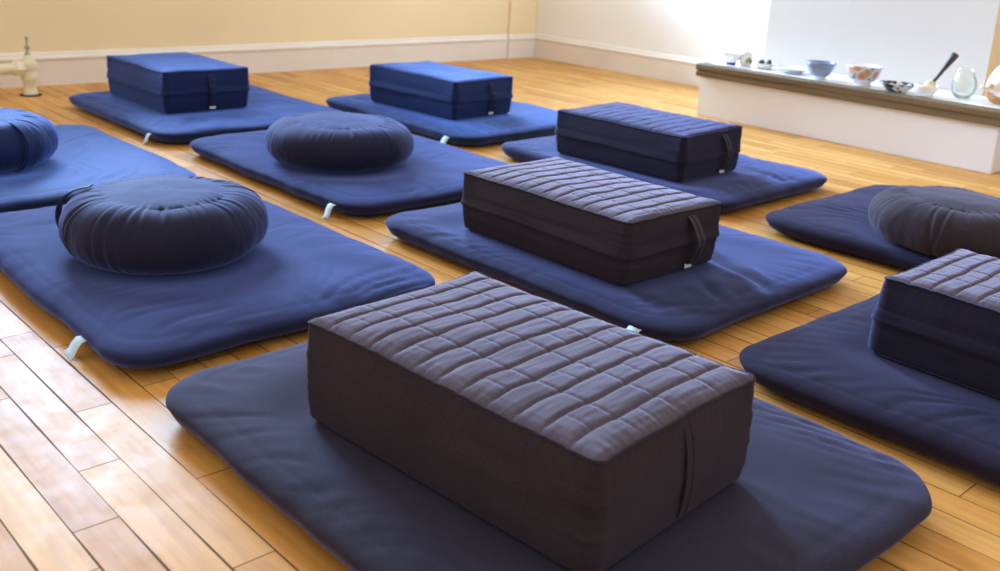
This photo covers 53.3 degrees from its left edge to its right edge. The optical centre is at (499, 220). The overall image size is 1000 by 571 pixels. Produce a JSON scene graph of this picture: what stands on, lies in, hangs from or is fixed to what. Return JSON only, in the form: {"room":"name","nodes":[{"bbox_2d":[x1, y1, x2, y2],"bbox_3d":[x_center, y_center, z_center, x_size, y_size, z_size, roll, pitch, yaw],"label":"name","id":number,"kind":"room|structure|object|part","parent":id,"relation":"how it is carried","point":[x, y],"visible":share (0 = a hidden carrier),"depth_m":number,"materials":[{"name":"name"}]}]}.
{"room":"meditation room","nodes":[
{"label":"meditation room","id":0,"kind":"room"},
{"bbox_2d":[0,0,509,52],"bbox_3d":[-2.230,-1.825,3.451,7.030,2.750,0.220,-12,22,-41],"label":"wall","id":1,"kind":"structure","parent":0,"point":[48,25],"depth_m":4.56,"materials":[{"name":"beige paint"}]},
{"bbox_2d":[0,34,535,87],"bbox_3d":[-2.293,-0.523,3.651,6.810,0.135,0.038,-12,22,-41],"label":"baseboard","id":2,"kind":"structure","parent":1,"relation":"attached to","point":[78,66],"depth_m":4.86,"materials":[{"name":"white paint"}]},
{"bbox_2d":[508,0,536,34],"bbox_3d":[0.193,-2.277,5.476,0.215,2.750,0.014,-12,22,-41],"label":"trim","id":3,"kind":"structure","parent":1,"relation":"attached to","point":[522,13],"depth_m":5.78,"materials":[{"name":"beige paint"}]},
{"bbox_2d":[0,57,999,570],"bbox_3d":[0.018,0.330,1.493,7.100,0.060,7.100,-12,22,-41],"label":"floor","id":4,"kind":"structure","parent":0,"point":[97,473],"depth_m":1.49,"materials":[{"name":"brown wood"}]},
{"bbox_2d":[0,36,41,96],"bbox_3d":[-1.958,-0.558,3.676,0.500,0.224,0.080,-12,22,-41],"label":"pipe","id":5,"kind":"object","parent":4,"relation":"on","point":[26,68],"visible":1,"depth_m":3.79,"materials":[{"name":"white metal"}]},
{"bbox_3d":[-1.799,-0.663,3.793,0.022,0.071,0.022,-12,22,-41],"label":"valve stem","id":6,"kind":"part","parent":5,"relation":"part of","materials":[{"name":"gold metal"}]},
{"bbox_2d":[0,124,196,212],"bbox_3d":[-1.292,-0.148,2.677,0.685,0.059,0.852,-12,22,-41],"label":"floor mat","id":7,"kind":"object","parent":4,"relation":"on","point":[84,155],"visible":0.59,"depth_m":2.58,"materials":[{"name":"blue fabric"}]},
{"bbox_2d":[0,108,58,172],"bbox_3d":[-1.346,-0.212,2.580,0.374,0.135,0.385,-12,22,-41],"label":"round cushion","id":8,"kind":"object","parent":7,"relation":"on","point":[28,139],"visible":1,"depth_m":2.51,"materials":[{"name":"blue fabric"}]},
{"bbox_3d":[-1.347,-0.272,2.568,0.236,0.015,0.237,-12,22,-41],"label":"panel","id":9,"kind":"part","parent":8,"relation":"part of","materials":[{"name":"blue fabric"}]},
{"bbox_2d":[69,84,342,143],"bbox_3d":[-1.062,-0.404,3.603,0.760,0.061,0.861,-12,22,-41],"label":"floor mat","id":10,"kind":"object","parent":4,"relation":"on","point":[265,107],"visible":0.49,"depth_m":3.37,"materials":[{"name":"blue fabric"}]},
{"bbox_2d":[106,52,249,113],"bbox_3d":[-1.158,-0.503,3.584,0.332,0.153,0.492,-12,22,-42],"label":"cushion","id":11,"kind":"object","parent":10,"relation":"on","point":[172,82],"visible":1,"depth_m":3.45,"materials":[{"name":"blue fabric"}]},
{"bbox_2d":[0,200,434,367],"bbox_3d":[-0.650,0.073,2.037,0.682,0.060,0.924,-12,22,-41],"label":"floor mat","id":12,"kind":"object","parent":4,"relation":"on","point":[302,270],"visible":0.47,"depth_m":1.80,"materials":[{"name":"blue fabric"}]},
{"bbox_2d":[55,175,267,274],"bbox_3d":[-0.664,-0.002,1.980,0.398,0.136,0.399,-12,22,-41],"label":"round cushion","id":13,"kind":"object","parent":12,"relation":"on","point":[161,224],"visible":1,"depth_m":1.85,"materials":[{"name":"fabric"}]},
{"bbox_3d":[-0.660,-0.059,1.964,0.251,0.016,0.253,-12,22,-41],"label":"panel","id":14,"kind":"part","parent":13,"relation":"part of","materials":[{"name":"fabric"}]},
{"bbox_2d":[190,130,508,217],"bbox_3d":[-0.419,-0.174,2.932,0.710,0.060,0.935,-12,22,-41],"label":"floor mat","id":15,"kind":"object","parent":4,"relation":"on","point":[433,174],"visible":0.48,"depth_m":2.68,"materials":[{"name":"blue fabric"}]},
{"bbox_2d":[264,111,413,173],"bbox_3d":[-0.453,-0.229,2.815,0.414,0.130,0.409,-12,22,-41],"label":"round cushion","id":16,"kind":"object","parent":15,"relation":"on","point":[315,141],"visible":1,"depth_m":2.67,"materials":[{"name":"fabric"}]},
{"bbox_3d":[-0.448,-0.283,2.799,0.262,0.016,0.262,-12,22,-41],"label":"panel","id":17,"kind":"part","parent":16,"relation":"part of","materials":[{"name":"fabric"}]},
{"bbox_2d":[326,93,557,144],"bbox_3d":[-0.174,-0.408,3.791,0.697,0.060,0.892,-12,22,-42],"label":"floor mat","id":18,"kind":"object","parent":4,"relation":"on","point":[523,120],"visible":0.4,"depth_m":3.52,"materials":[{"name":"blue fabric"}]},
{"bbox_2d":[368,61,512,120],"bbox_3d":[-0.222,-0.497,3.747,0.500,0.152,0.316,17,21,41],"label":"cushion","id":19,"kind":"object","parent":18,"relation":"on","point":[442,90],"visible":1,"depth_m":3.62,"materials":[{"name":"blue fabric"}]},
{"bbox_2d":[165,341,931,570],"bbox_3d":[0.041,0.301,1.374,0.717,0.061,0.895,-12,22,-41],"label":"floor mat","id":20,"kind":"object","parent":4,"relation":"on","point":[806,496],"visible":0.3,"depth_m":1.21,"materials":[{"name":"blue fabric"}]},
{"bbox_2d":[306,271,755,570],"bbox_3d":[0.028,0.225,1.288,0.508,0.157,0.330,17,21,40],"label":"cushion","id":21,"kind":"object","parent":20,"relation":"on","point":[581,437],"visible":1,"depth_m":1.17,"materials":[{"name":"grey fabric"}]},
{"bbox_2d":[385,203,846,340],"bbox_3d":[0.237,0.059,2.248,0.699,0.062,0.886,-12,22,-42],"label":"floor mat","id":22,"kind":"object","parent":4,"relation":"on","point":[746,275],"visible":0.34,"depth_m":2.01,"materials":[{"name":"blue fabric"}]},
{"bbox_2d":[460,157,721,286],"bbox_3d":[0.195,-0.013,2.161,0.318,0.146,0.527,-12,22,-41],"label":"cushion","id":23,"kind":"object","parent":22,"relation":"on","point":[621,230],"visible":1,"depth_m":2.04,"materials":[{"name":"grey fabric"}]},
{"bbox_2d":[501,135,826,211],"bbox_3d":[0.493,-0.178,3.118,0.631,0.060,0.891,-12,22,-43],"label":"floor mat","id":24,"kind":"object","parent":4,"relation":"on","point":[753,181],"visible":0.35,"depth_m":2.89,"materials":[{"name":"blue fabric"}]},
{"bbox_2d":[555,102,742,182],"bbox_3d":[0.449,-0.246,3.012,0.314,0.148,0.511,-13,22,-43],"label":"cushion","id":25,"kind":"object","parent":24,"relation":"on","point":[674,147],"visible":1,"depth_m":2.89,"materials":[{"name":"fabric"}]},
{"bbox_2d":[696,60,999,173],"bbox_3d":[1.353,-0.425,3.851,0.311,0.222,1.260,-12,22,-41],"label":"ledge","id":26,"kind":"object","parent":4,"relation":"on","point":[943,128],"visible":0.89,"depth_m":3.69,"materials":[{"name":"white paint"}]},
{"bbox_2d":[720,51,742,64],"bbox_3d":[0.962,-0.673,4.142,0.100,0.050,0.100,-12,22,-41],"label":"bowl","id":27,"kind":"object","parent":26,"relation":"on","point":[731,57],"visible":1,"depth_m":4.12,"materials":[{"name":"white ceramic"}]},
{"bbox_2d":[739,45,752,65],"bbox_3d":[1.022,-0.680,4.119,0.055,0.083,0.061,-12,22,-41],"label":"vase","id":28,"kind":"object","parent":26,"relation":"on","point":[746,59],"visible":1,"depth_m":4.10,"materials":[{"name":"white ceramic"}]},
{"bbox_2d":[754,61,775,68],"bbox_3d":[1.081,-0.631,4.071,0.092,0.022,0.092,-12,22,-41],"label":"dish","id":29,"kind":"object","parent":26,"relation":"on","point":[761,66],"visible":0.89,"depth_m":4.04,"materials":[{"name":"white ceramic"}]},
{"bbox_2d":[775,65,807,73],"bbox_3d":[1.166,-0.600,3.984,0.136,0.020,0.136,-12,22,-41],"label":"saucer","id":30,"kind":"object","parent":26,"relation":"on","point":[784,68],"visible":0.98,"depth_m":3.98,"materials":[{"name":"grey ceramic"}]},
{"bbox_2d":[806,60,836,78],"bbox_3d":[1.233,-0.578,3.839,0.114,0.064,0.114,-12,22,-41],"label":"rice bowl","id":31,"kind":"object","parent":26,"relation":"on","point":[819,69],"visible":1,"depth_m":3.81,"materials":[{"name":"blue ceramic"}]},
{"bbox_2d":[847,63,882,85],"bbox_3d":[1.353,-0.540,3.714,0.128,0.074,0.128,-12,22,-41],"label":"bowl","id":32,"kind":"object","parent":26,"relation":"on","point":[862,74],"visible":1,"depth_m":3.68,"materials":[{"name":"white ceramic"}]},
{"bbox_2d":[879,80,913,92],"bbox_3d":[1.438,-0.482,3.610,0.106,0.030,0.132,-12,22,-41],"label":"shallow dish","id":33,"kind":"object","parent":26,"relation":"on","point":[894,86],"visible":0.97,"depth_m":3.59,"materials":[{"name":"white ceramic"}]},
{"bbox_2d":[914,83,939,96],"bbox_3d":[1.510,-0.461,3.534,0.086,0.038,0.086,-12,22,-41],"label":"bowl","id":34,"kind":"object","parent":26,"relation":"on","point":[921,90],"visible":0.95,"depth_m":3.51,"materials":[{"name":"white ceramic"}]},
{"bbox_2d":[923,52,958,86],"bbox_3d":[1.554,-0.520,3.519,0.105,0.148,0.042,1,16,-6],"label":"striker","id":35,"kind":"object","parent":34,"relation":"in","point":[953,56],"visible":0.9,"depth_m":3.51,"materials":[{"name":"brown wood"}]},
{"bbox_3d":[1.569,-0.536,3.508,0.078,0.110,0.027,1,16,-7],"label":"handle","id":36,"kind":"part","parent":35,"relation":"part of","materials":[{"name":"brown wood"}]},
{"bbox_2d":[950,67,976,98],"bbox_3d":[1.637,-0.483,3.517,0.087,0.103,0.087,-12,22,-41],"label":"glass vase","id":37,"kind":"object","parent":26,"relation":"on","point":[974,70],"visible":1,"depth_m":3.51,"materials":[{"name":"clear glass"}]},
{"bbox_2d":[976,66,999,102],"bbox_3d":[1.709,-0.459,3.388,0.179,0.142,0.120,-12,22,-41],"label":"seashell","id":38,"kind":"object","parent":26,"relation":"on","point":[992,88],"visible":1,"depth_m":3.37,"materials":[{"name":"white"}]},
{"bbox_2d":[765,185,937,269],"bbox_3d":[1.185,0.051,2.460,0.695,0.059,0.872,-12,22,-41],"label":"floor mat","id":39,"kind":"object","parent":4,"relation":"on","point":[839,222],"visible":0.31,"depth_m":2.45,"materials":[{"name":"blue fabric"}]},
{"bbox_2d":[868,185,999,258],"bbox_3d":[1.072,0.000,2.332,0.388,0.120,0.390,-12,22,-41],"label":"round cushion","id":40,"kind":"object","parent":39,"relation":"on","point":[937,221],"visible":0.97,"depth_m":2.23,"materials":[{"name":"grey fabric"}]},
{"bbox_3d":[1.077,-0.048,2.319,0.244,0.020,0.247,-12,22,-41],"label":"panel","id":41,"kind":"part","parent":40,"relation":"part of","materials":[{"name":"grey fabric"}]},
{"bbox_2d":[739,293,999,484],"bbox_3d":[0.904,0.288,1.586,0.688,0.060,0.862,-12,22,-41],"label":"floor mat","id":42,"kind":"object","parent":4,"relation":"on","point":[826,364],"visible":0.58,"depth_m":1.54,"materials":[{"name":"blue fabric"}]},
{"bbox_2d":[868,249,999,397],"bbox_3d":[0.894,0.188,1.594,0.314,0.149,0.505,-11,21,-40],"label":"cushion","id":43,"kind":"object","parent":42,"relation":"on","point":[940,317],"visible":1,"depth_m":1.60,"materials":[{"name":"fabric"}]},
{"bbox_2d":[535,0,770,61],"bbox_3d":[2.659,-1.494,3.239,0.220,2.750,6.840,-12,22,-41],"label":"wall","id":44,"kind":"structure","parent":0,"point":[699,29],"depth_m":5.18,"materials":[{"name":"white paint"}]},
{"bbox_2d":[534,33,716,85],"bbox_3d":[0.814,-0.818,5.261,0.024,0.135,1.850,-12,22,-41],"label":"baseboard","id":45,"kind":"structure","parent":44,"relation":"attached to","point":[662,66],"depth_m":5.42,"materials":[{"name":"white paint"}]},
{"bbox_2d":[763,0,999,95],"bbox_3d":[1.669,-1.706,3.785,0.450,2.750,0.930,-12,22,-41],"label":"wall","id":46,"kind":"structure","parent":0,"point":[912,40],"depth_m":3.84,"materials":[{"name":"white paint"}]}
]}

